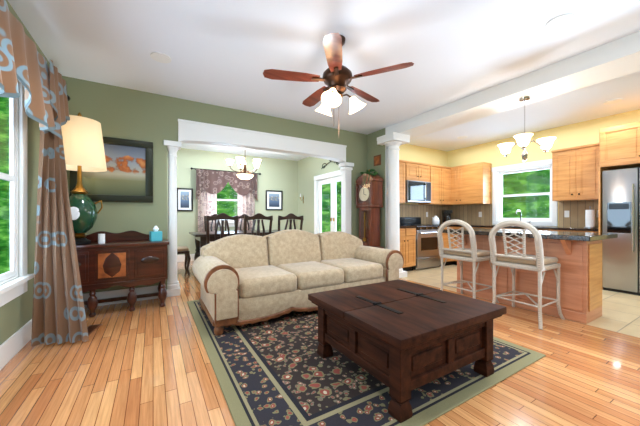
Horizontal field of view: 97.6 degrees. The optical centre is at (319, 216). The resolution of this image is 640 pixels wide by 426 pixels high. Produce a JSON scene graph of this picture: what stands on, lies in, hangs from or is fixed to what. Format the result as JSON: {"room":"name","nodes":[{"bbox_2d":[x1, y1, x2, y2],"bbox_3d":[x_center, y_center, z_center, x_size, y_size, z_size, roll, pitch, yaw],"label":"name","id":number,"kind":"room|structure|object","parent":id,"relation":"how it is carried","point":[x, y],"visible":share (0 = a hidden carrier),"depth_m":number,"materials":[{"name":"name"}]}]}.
{"room":"living room","nodes":[
{"label":"living room","id":0,"kind":"room"},
{"bbox_2d":[0,0,49,344],"bbox_3d":[-2.468,-0.270,2.138,0.150,2.740,9.100,0,0,-31],"label":"wall","id":1,"kind":"structure","parent":0,"point":[16,314],"depth_m":2.51,"materials":[{"name":"green paint"}]},
{"bbox_2d":[0,319,31,369],"bbox_3d":[-1.587,1.015,0.829,0.022,0.170,5.650,0,0,-31],"label":"baseboard","id":2,"kind":"structure","parent":1,"relation":"attached to","point":[13,345],"depth_m":2.21,"materials":[{"name":"white"}]},
{"bbox_2d":[0,79,33,306],"bbox_3d":[-2.049,-0.287,1.602,0.100,1.865,1.910,0,0,-31],"label":"window","id":3,"kind":"structure","parent":1,"relation":"attached to","point":[16,177],"depth_m":2.28,"materials":[{"name":"white paint"}]},
{"bbox_2d":[0,0,88,346],"bbox_3d":[-1.886,-0.125,1.769,0.469,2.419,3.270,0,0,-31],"label":"curtain","id":4,"kind":"object","parent":1,"relation":"attached to","point":[58,314],"visible":0.98,"depth_m":2.41,"materials":[{"name":"brown fabric"}]},
{"bbox_2d":[62,76,366,293],"bbox_3d":[-1.020,-0.270,4.543,4.800,2.740,0.150,0,0,-31],"label":"wall","id":5,"kind":"structure","parent":0,"point":[122,113],"depth_m":3.75,"materials":[{"name":"green paint"}]},
{"bbox_2d":[70,136,152,202],"bbox_3d":[-2.578,-0.580,3.505,0.840,0.800,0.035,0,0,-31],"label":"landscape picture","id":6,"kind":"object","parent":5,"relation":"attached to","point":[127,176],"visible":0.71,"depth_m":3.55,"materials":[{"name":"grey"}]},
{"bbox_2d":[83,285,157,307],"bbox_3d":[-2.556,1.015,3.530,1.065,0.170,0.018,0,0,-31],"label":"baseboard","id":7,"kind":"structure","parent":5,"relation":"attached to","point":[150,289],"depth_m":3.54,"materials":[{"name":"white"}]},
{"bbox_2d":[178,119,346,162],"bbox_3d":[-0.780,-1.188,4.687,2.870,0.315,0.214,0,0,-31],"label":"beam","id":8,"kind":"structure","parent":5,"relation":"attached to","point":[192,132],"depth_m":4.43,"materials":[{"name":"white"}]},
{"bbox_2d":[167,148,297,255],"bbox_3d":[-2.698,-0.270,7.211,4.950,2.740,0.150,0,0,-31],"label":"wall","id":9,"kind":"structure","parent":0,"point":[279,174],"depth_m":7.52,"materials":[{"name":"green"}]},
{"bbox_2d":[167,254,194,261],"bbox_3d":[-2.654,1.015,7.137,4.650,0.170,0.022,0,0,-31],"label":"baseboard","id":10,"kind":"structure","parent":9,"relation":"attached to","point":[180,258],"depth_m":6.74,"materials":[{"name":"white"}]},
{"bbox_2d":[177,188,192,210],"bbox_3d":[-3.263,-0.400,6.763,0.360,0.560,0.035,0,0,-31],"label":"print","id":11,"kind":"object","parent":9,"relation":"attached to","point":[184,199],"visible":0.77,"depth_m":6.76,"materials":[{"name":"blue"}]},
{"bbox_2d":[190,167,260,231],"bbox_3d":[-2.373,-0.049,7.203,1.756,2.258,0.193,0,0,-31],"label":"curtain","id":12,"kind":"object","parent":9,"relation":"attached to","point":[210,184],"visible":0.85,"depth_m":7.05,"materials":[{"name":"purple fabric"}]},
{"bbox_2d":[217,187,237,226],"bbox_3d":[-2.472,-0.412,7.310,1.180,1.375,0.210,0,0,-31],"label":"window","id":13,"kind":"structure","parent":9,"relation":"attached to","point":[231,223],"depth_m":7.34,"materials":[{"name":"white paint"}]},
{"bbox_2d":[266,190,282,209],"bbox_3d":[-1.296,-0.450,7.936,0.500,0.560,0.035,0,0,-31],"label":"print","id":14,"kind":"object","parent":9,"relation":"attached to","point":[274,199],"visible":1,"depth_m":7.94,"materials":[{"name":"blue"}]},
{"bbox_2d":[0,261,639,425],"bbox_3d":[-0.436,1.150,3.349,4.880,0.100,9.100,0,0,-31],"label":"floor","id":15,"kind":"structure","parent":0,"point":[146,363],"depth_m":1.90,"materials":[{"name":"brown wood"}]},
{"bbox_2d":[87,324,101,334],"bbox_3d":[-2.222,1.096,2.692,0.110,0.008,0.300,0,0,-16],"label":"floor vent","id":16,"kind":"object","parent":15,"relation":"in","point":[92,328],"visible":0.58,"depth_m":2.75,"materials":[{"name":"black metal"}]},
{"bbox_2d":[76,231,168,316],"bbox_3d":[-2.426,0.641,3.308,1.120,0.917,0.492,0,0,-31],"label":"sideboard","id":17,"kind":"object","parent":15,"relation":"on","point":[131,259],"visible":0.56,"depth_m":3.21,"materials":[{"name":"brown wood"}]},
{"bbox_2d":[61,112,106,244],"bbox_3d":[-2.665,-0.420,3.103,0.486,1.458,0.486,0,0,-31],"label":"table lamp","id":18,"kind":"object","parent":17,"relation":"on","point":[83,144],"visible":0.88,"depth_m":3.02,"materials":[{"name":"green"}]},
{"bbox_2d":[98,234,104,243],"bbox_3d":[-2.467,0.254,3.163,0.064,0.110,0.064,0,0,-31],"label":"candle","id":19,"kind":"object","parent":17,"relation":"on","point":[101,238],"visible":1,"depth_m":3.14,"materials":[{"name":"white wax"}]},
{"bbox_2d":[149,226,161,240],"bbox_3d":[-2.048,0.214,3.494,0.120,0.190,0.120,0,0,-41],"label":"tissue box","id":20,"kind":"object","parent":17,"relation":"on","point":[155,235],"visible":1,"depth_m":3.46,"materials":[{"name":"teal cardboard"}]},
{"bbox_2d":[164,140,181,296],"bbox_3d":[-2.066,0.035,3.920,0.217,2.130,0.217,0,0,-31],"label":"column","id":21,"kind":"structure","parent":15,"relation":"on","point":[173,284],"depth_m":3.87,"materials":[{"name":"white paint"}]},
{"bbox_2d":[167,246,190,274],"bbox_3d":[-2.796,0.525,5.319,0.572,1.161,0.528,0,0,-31],"label":"dining chair","id":22,"kind":"object","parent":15,"relation":"on","point":[183,250],"visible":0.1,"depth_m":5.24,"materials":[{"name":"brown wood"}]},
{"bbox_2d":[204,214,226,242],"bbox_3d":[-2.395,0.525,6.556,0.528,1.161,0.572,0,0,-31],"label":"dining chair","id":23,"kind":"object","parent":15,"relation":"on","point":[213,215],"visible":0.27,"depth_m":6.74,"materials":[{"name":"brown wood"}]},
{"bbox_2d":[206,213,238,244],"bbox_3d":[-1.759,0.525,4.903,0.528,1.161,0.572,0,0,-31],"label":"dining chair","id":24,"kind":"object","parent":15,"relation":"on","point":[222,217],"visible":0.42,"depth_m":4.66,"materials":[{"name":"brown wood"}]},
{"bbox_2d":[189,230,281,260],"bbox_3d":[-1.655,0.715,5.999,2.000,0.770,1.050,0,0,-31],"label":"dining table","id":25,"kind":"object","parent":15,"relation":"on","point":[200,239],"visible":0.23,"depth_m":5.67,"materials":[{"name":"brown wood"}]},
{"bbox_2d":[234,214,254,229],"bbox_3d":[-1.794,0.525,6.915,0.528,1.161,0.572,0,0,-31],"label":"dining chair","id":26,"kind":"object","parent":15,"relation":"on","point":[241,216],"visible":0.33,"depth_m":7.11,"materials":[{"name":"brown wood"}]},
{"bbox_2d":[244,213,272,236],"bbox_3d":[-1.226,0.525,5.221,0.528,1.161,0.572,0,0,-31],"label":"dining chair","id":27,"kind":"object","parent":15,"relation":"on","point":[258,216],"visible":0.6,"depth_m":4.99,"materials":[{"name":"brown wood"}]},
{"bbox_2d":[278,213,303,230],"bbox_3d":[-0.685,0.525,5.543,0.528,1.161,0.572,0,0,-31],"label":"dining chair","id":28,"kind":"object","parent":15,"relation":"on","point":[289,217],"visible":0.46,"depth_m":5.31,"materials":[{"name":"brown wood"}]},
{"bbox_2d":[339,162,353,233],"bbox_3d":[0.513,0.035,5.457,0.217,2.130,0.217,0,0,-31],"label":"pilaster","id":29,"kind":"object","parent":15,"relation":"on","point":[346,168],"visible":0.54,"depth_m":5.40,"materials":[{"name":"white"}]},
{"bbox_2d":[187,300,545,425],"bbox_3d":[0.035,1.094,2.890,2.280,0.012,2.970,0,0,-31],"label":"rug","id":30,"kind":"object","parent":15,"relation":"on","point":[278,371],"visible":0.51,"depth_m":1.87,"materials":[{"name":"fabric"}]},
{"bbox_2d":[192,229,403,335],"bbox_3d":[-0.205,0.633,3.528,2.489,0.910,1.030,0,0,-31],"label":"sofa","id":31,"kind":"object","parent":30,"relation":"on","point":[243,279],"visible":0.98,"depth_m":3.21,"materials":[{"name":"fabric"}]},
{"bbox_2d":[308,279,506,422],"bbox_3d":[0.591,0.845,2.075,1.020,0.486,0.980,0,0,-31],"label":"coffee table","id":32,"kind":"object","parent":30,"relation":"on","point":[401,339],"visible":1,"depth_m":1.78,"materials":[{"name":"brown wood"}]},
{"bbox_2d":[356,169,383,247],"bbox_3d":[0.913,0.103,5.283,0.311,1.994,0.500,0,0,-31],"label":"grandfather clock","id":33,"kind":"object","parent":15,"relation":"on","point":[369,194],"visible":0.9,"depth_m":5.16,"materials":[{"name":"brown wood"}]},
{"bbox_2d":[377,135,409,277],"bbox_3d":[1.342,-0.150,5.131,0.413,2.500,0.413,0,0,-31],"label":"column","id":34,"kind":"structure","parent":15,"relation":"on","point":[393,143],"depth_m":5.04,"materials":[{"name":"white"}]},
{"bbox_2d":[437,219,498,302],"bbox_3d":[1.906,0.574,3.627,0.568,1.070,0.511,0,0,-31],"label":"stool","id":35,"kind":"object","parent":15,"relation":"on","point":[474,254],"visible":0.96,"depth_m":3.50,"materials":[{"name":"wicker"}]},
{"bbox_2d":[489,220,564,329],"bbox_3d":[2.244,0.574,3.061,0.568,1.070,0.511,0,0,-31],"label":"stool","id":36,"kind":"object","parent":15,"relation":"on","point":[539,262],"visible":1,"depth_m":2.94,"materials":[{"name":"wicker"}]},
{"bbox_2d":[8,0,639,160],"bbox_3d":[0.753,-1.690,4.058,7.650,0.100,9.100,0,0,-31],"label":"ceiling","id":37,"kind":"structure","parent":0,"point":[224,53],"depth_m":2.79,"materials":[{"name":"white paint"}]},
{"bbox_2d":[150,52,170,62],"bbox_3d":[-1.640,-1.634,2.888,0.188,0.012,0.188,0,0,14],"label":"recessed light","id":38,"kind":"object","parent":37,"relation":"in","point":[160,57],"depth_m":2.87,"materials":[{"name":"white paint"}]},
{"bbox_2d":[226,157,260,180],"bbox_3d":[-1.629,-1.200,6.046,0.769,0.880,0.745,0,0,-31],"label":"dining chandelier","id":39,"kind":"object","parent":37,"relation":"hanging from","point":[244,175],"visible":1,"depth_m":5.91,"materials":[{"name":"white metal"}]},
{"bbox_2d":[263,33,413,115],"bbox_3d":[0.141,-1.190,2.646,1.295,0.900,1.258,0,0,-31],"label":"ceiling fan","id":40,"kind":"object","parent":37,"relation":"hanging from","point":[337,78],"visible":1,"depth_m":2.50,"materials":[{"name":"brown wood"}]},
{"bbox_2d":[377,31,639,140],"bbox_3d":[2.664,-1.520,3.119,0.630,0.240,5.230,0,0,-31],"label":"beam","id":41,"kind":"structure","parent":37,"relation":"attached to","point":[620,57],"depth_m":3.24,"materials":[{"name":"white paint"}]},
{"bbox_2d":[497,96,555,161],"bbox_3d":[2.494,-1.064,3.490,0.599,0.791,0.578,0,0,-31],"label":"pendant light","id":42,"kind":"object","parent":41,"relation":"hanging from","point":[523,142],"visible":1,"depth_m":3.42,"materials":[{"name":"white glass"}]},
{"bbox_2d":[545,13,574,29],"bbox_3d":[2.018,-1.634,2.356,0.188,0.012,0.188,0,0,-40],"label":"recessed light","id":43,"kind":"object","parent":37,"relation":"in","point":[560,21],"depth_m":2.34,"materials":[{"name":"white paint"}]},
{"bbox_2d":[603,98,622,104],"bbox_3d":[4.175,-1.634,3.991,0.188,0.012,0.188,0,0,32],"label":"recessed light","id":44,"kind":"object","parent":37,"relation":"in","point":[612,101],"depth_m":3.97,"materials":[{"name":"white paint"}]},
{"bbox_2d":[298,128,387,248],"bbox_3d":[0.339,-0.270,6.803,0.150,2.740,3.660,0,0,-31],"label":"wall","id":45,"kind":"structure","parent":0,"point":[309,168],"depth_m":7.12,"materials":[{"name":"green paint"}]},
{"bbox_2d":[314,170,340,233],"bbox_3d":[0.323,0.020,6.805,0.176,2.160,1.620,0,0,-31],"label":"door","id":46,"kind":"structure","parent":45,"relation":"attached to","point":[333,179],"depth_m":7.07,"materials":[{"name":"white paint"}]},
{"bbox_2d":[374,154,380,165],"bbox_3d":[1.096,-1.070,5.368,0.018,0.200,0.200,0,0,-31],"label":"plaque","id":47,"kind":"object","parent":45,"relation":"attached to","point":[377,160],"visible":1,"depth_m":5.35,"materials":[{"name":"brown wood"}]},
{"bbox_2d":[399,144,446,204],"bbox_3d":[2.150,-0.270,6.549,2.700,2.740,0.150,0,0,-31],"label":"wall","id":48,"kind":"structure","parent":0,"point":[412,153],"depth_m":6.61,"materials":[{"name":"yellow paint"}]},
{"bbox_2d":[399,160,406,205],"bbox_3d":[1.446,-0.715,5.840,0.605,0.890,0.339,0,0,-31],"label":"upper cabinet","id":49,"kind":"object","parent":48,"relation":"attached to","point":[402,163],"depth_m":5.80,"materials":[{"name":"brown wood"}]},
{"bbox_2d":[407,162,430,181],"bbox_3d":[2.045,-0.960,6.197,0.760,0.400,0.339,0,0,-31],"label":"upper cabinet","id":50,"kind":"object","parent":48,"relation":"attached to","point":[416,171],"depth_m":6.06,"materials":[{"name":"brown wood"}]},
{"bbox_2d":[405,180,430,202],"bbox_3d":[2.069,-0.527,6.158,0.750,0.455,0.400,0,0,-31],"label":"microwave","id":51,"kind":"object","parent":50,"relation":"attached to","point":[417,191],"visible":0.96,"depth_m":5.99,"materials":[{"name":"silver metal"}]},
{"bbox_2d":[419,164,450,205],"bbox_3d":[2.702,-0.715,6.589,0.740,0.890,0.339,0,0,-31],"label":"upper cabinet","id":52,"kind":"object","parent":48,"relation":"attached to","point":[440,175],"depth_m":6.45,"materials":[{"name":"brown wood"}]},
{"bbox_2d":[402,265,639,337],"bbox_3d":[3.630,1.150,3.998,2.770,0.100,6.050,0,0,-31],"label":"floor","id":53,"kind":"structure","parent":0,"point":[620,312],"depth_m":3.53,"materials":[{"name":"beige tile"}]},
{"bbox_2d":[400,226,416,270],"bbox_3d":[1.516,0.665,5.722,0.605,0.870,0.613,0,0,-31],"label":"base cabinet","id":54,"kind":"object","parent":53,"relation":"on","point":[407,237],"depth_m":5.53,"materials":[{"name":"brown wood"}]},
{"bbox_2d":[400,226,410,229],"bbox_3d":[1.519,0.210,5.717,0.615,0.040,0.625,0,0,-31],"label":"countertop","id":55,"kind":"structure","parent":54,"relation":"on","point":[401,227],"depth_m":5.45,"materials":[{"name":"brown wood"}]},
{"bbox_2d":[400,217,440,269],"bbox_3d":[2.133,0.550,6.050,0.760,1.060,0.652,0,0,-31],"label":"range","id":56,"kind":"object","parent":53,"relation":"on","point":[427,251],"visible":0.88,"depth_m":5.81,"materials":[{"name":"silver metal"}]},
{"bbox_2d":[439,226,454,266],"bbox_3d":[2.671,0.665,6.383,0.475,0.870,0.660,0,0,-31],"label":"base cabinet","id":57,"kind":"object","parent":53,"relation":"on","point":[445,235],"depth_m":6.16,"materials":[{"name":"brown wood"}]},
{"bbox_2d":[427,222,460,225],"bbox_3d":[2.916,0.210,6.550,1.076,0.040,0.625,0,0,-31],"label":"countertop","id":58,"kind":"structure","parent":57,"relation":"on","point":[429,223],"depth_m":6.41,"materials":[{"name":"grey stone"}]},
{"bbox_2d":[432,216,439,224],"bbox_3d":[2.655,0.089,6.414,0.262,0.200,0.170,0,0,-31],"label":"kettle","id":59,"kind":"object","parent":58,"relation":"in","point":[435,220],"visible":1,"depth_m":6.35,"materials":[{"name":"white ceramic"}]},
{"bbox_2d":[442,210,452,223],"bbox_3d":[3.012,0.024,6.627,0.180,0.330,0.200,0,0,9],"label":"coffee maker","id":60,"kind":"object","parent":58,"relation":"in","point":[446,215],"visible":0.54,"depth_m":6.58,"materials":[{"name":"black plastic"}]},
{"bbox_2d":[501,226,601,229],"bbox_3d":[3.873,0.210,5.383,0.626,0.040,2.360,0,0,-31],"label":"countertop","id":61,"kind":"structure","parent":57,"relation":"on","point":[508,227],"depth_m":4.74,"materials":[{"name":"grey stone"}]},
{"bbox_2d":[584,206,596,227],"bbox_3d":[4.390,0.015,4.549,0.150,0.349,0.150,0,0,-31],"label":"paper towel","id":62,"kind":"object","parent":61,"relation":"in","point":[590,218],"visible":1,"depth_m":4.51,"materials":[{"name":"white paper"}]},
{"bbox_2d":[455,226,478,264],"bbox_3d":[3.377,0.665,6.181,0.660,0.870,0.541,0,0,-31],"label":"base cabinet","id":63,"kind":"object","parent":53,"relation":"on","point":[456,227],"depth_m":6.21,"materials":[{"name":"brown wood"}]},
{"bbox_2d":[479,226,493,228],"bbox_3d":[3.746,0.665,5.607,0.613,0.870,1.082,0,0,-31],"label":"base cabinet","id":64,"kind":"object","parent":53,"relation":"on","point":[485,227],"depth_m":5.64,"materials":[{"name":"brown wood"}]},
{"bbox_2d":[442,228,617,323],"bbox_3d":[2.512,0.645,3.558,0.840,0.910,1.600,0,0,-31],"label":"bar","id":65,"kind":"object","parent":53,"relation":"on","point":[578,255],"visible":0.75,"depth_m":3.08,"materials":[{"name":"brown wood"}]},
{"bbox_2d":[500,229,520,230],"bbox_3d":[2.508,0.183,3.725,0.266,0.012,0.332,0,0,-31],"label":"sink","id":66,"kind":"object","parent":65,"relation":"on","point":[511,229],"visible":0.54,"depth_m":3.71,"materials":[{"name":"white"}]},
{"bbox_2d":[538,230,602,288],"bbox_3d":[4.216,0.665,4.817,0.613,0.870,1.017,0,0,-31],"label":"base cabinet","id":67,"kind":"object","parent":53,"relation":"on","point":[593,231],"depth_m":4.42,"materials":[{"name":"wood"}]},
{"bbox_2d":[602,167,639,295],"bbox_3d":[4.680,0.210,3.948,0.676,1.780,0.890,0,0,-31],"label":"fridge","id":68,"kind":"object","parent":53,"relation":"on","point":[621,219],"visible":1,"depth_m":4.01,"materials":[{"name":"silver metal"}]},
{"bbox_2d":[447,109,639,226],"bbox_3d":[4.794,-0.270,4.604,0.150,2.740,5.900,0,0,-31],"label":"wall","id":69,"kind":"structure","parent":0,"point":[578,134],"depth_m":5.38,"materials":[{"name":"yellow paint"}]},
{"bbox_2d":[451,162,490,205],"bbox_3d":[3.325,-0.715,6.525,0.395,0.890,1.086,0,0,-31],"label":"upper cabinet","id":70,"kind":"object","parent":69,"relation":"attached to","point":[463,192],"depth_m":6.22,"materials":[{"name":"brown wood"}]},
{"bbox_2d":[399,199,613,227],"bbox_3d":[2.921,-0.040,5.181,2.474,0.460,2.989,0,0,-31],"label":"backsplash","id":71,"kind":"structure","parent":69,"relation":"attached to","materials":[{"name":"brown tile"}]},
{"bbox_2d":[492,159,557,225],"bbox_3d":[4.137,-0.440,5.679,0.176,1.250,1.170,0,0,-31],"label":"window","id":72,"kind":"structure","parent":69,"relation":"attached to","point":[498,188],"depth_m":5.70,"materials":[{"name":"white paint"}]},
{"bbox_2d":[551,143,606,201],"bbox_3d":[4.413,-0.715,4.756,0.339,0.890,0.650,0,0,-31],"label":"upper cabinet","id":73,"kind":"object","parent":69,"relation":"attached to","point":[576,174],"depth_m":4.67,"materials":[{"name":"brown wood"}]},
{"bbox_2d":[599,122,639,169],"bbox_3d":[4.696,-1.015,3.964,0.664,0.570,0.920,0,0,-31],"label":"upper cabinet","id":74,"kind":"object","parent":69,"relation":"attached to","point":[619,146],"depth_m":4.02,"materials":[{"name":"brown wood"}]},
{"label":"outside","id":75,"kind":"structure","parent":0,"visible":0},
{"bbox_2d":[0,97,340,273],"bbox_3d":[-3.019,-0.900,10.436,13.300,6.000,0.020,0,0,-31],"label":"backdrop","id":76,"kind":"structure","parent":75,"point":[231,209],"depth_m":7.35,"materials":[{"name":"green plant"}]},
{"bbox_2d":[502,169,549,217],"bbox_3d":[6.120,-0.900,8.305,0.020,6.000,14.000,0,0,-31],"label":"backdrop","id":77,"kind":"structure","parent":75,"point":[522,202],"depth_m":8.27,"materials":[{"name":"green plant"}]}
]}

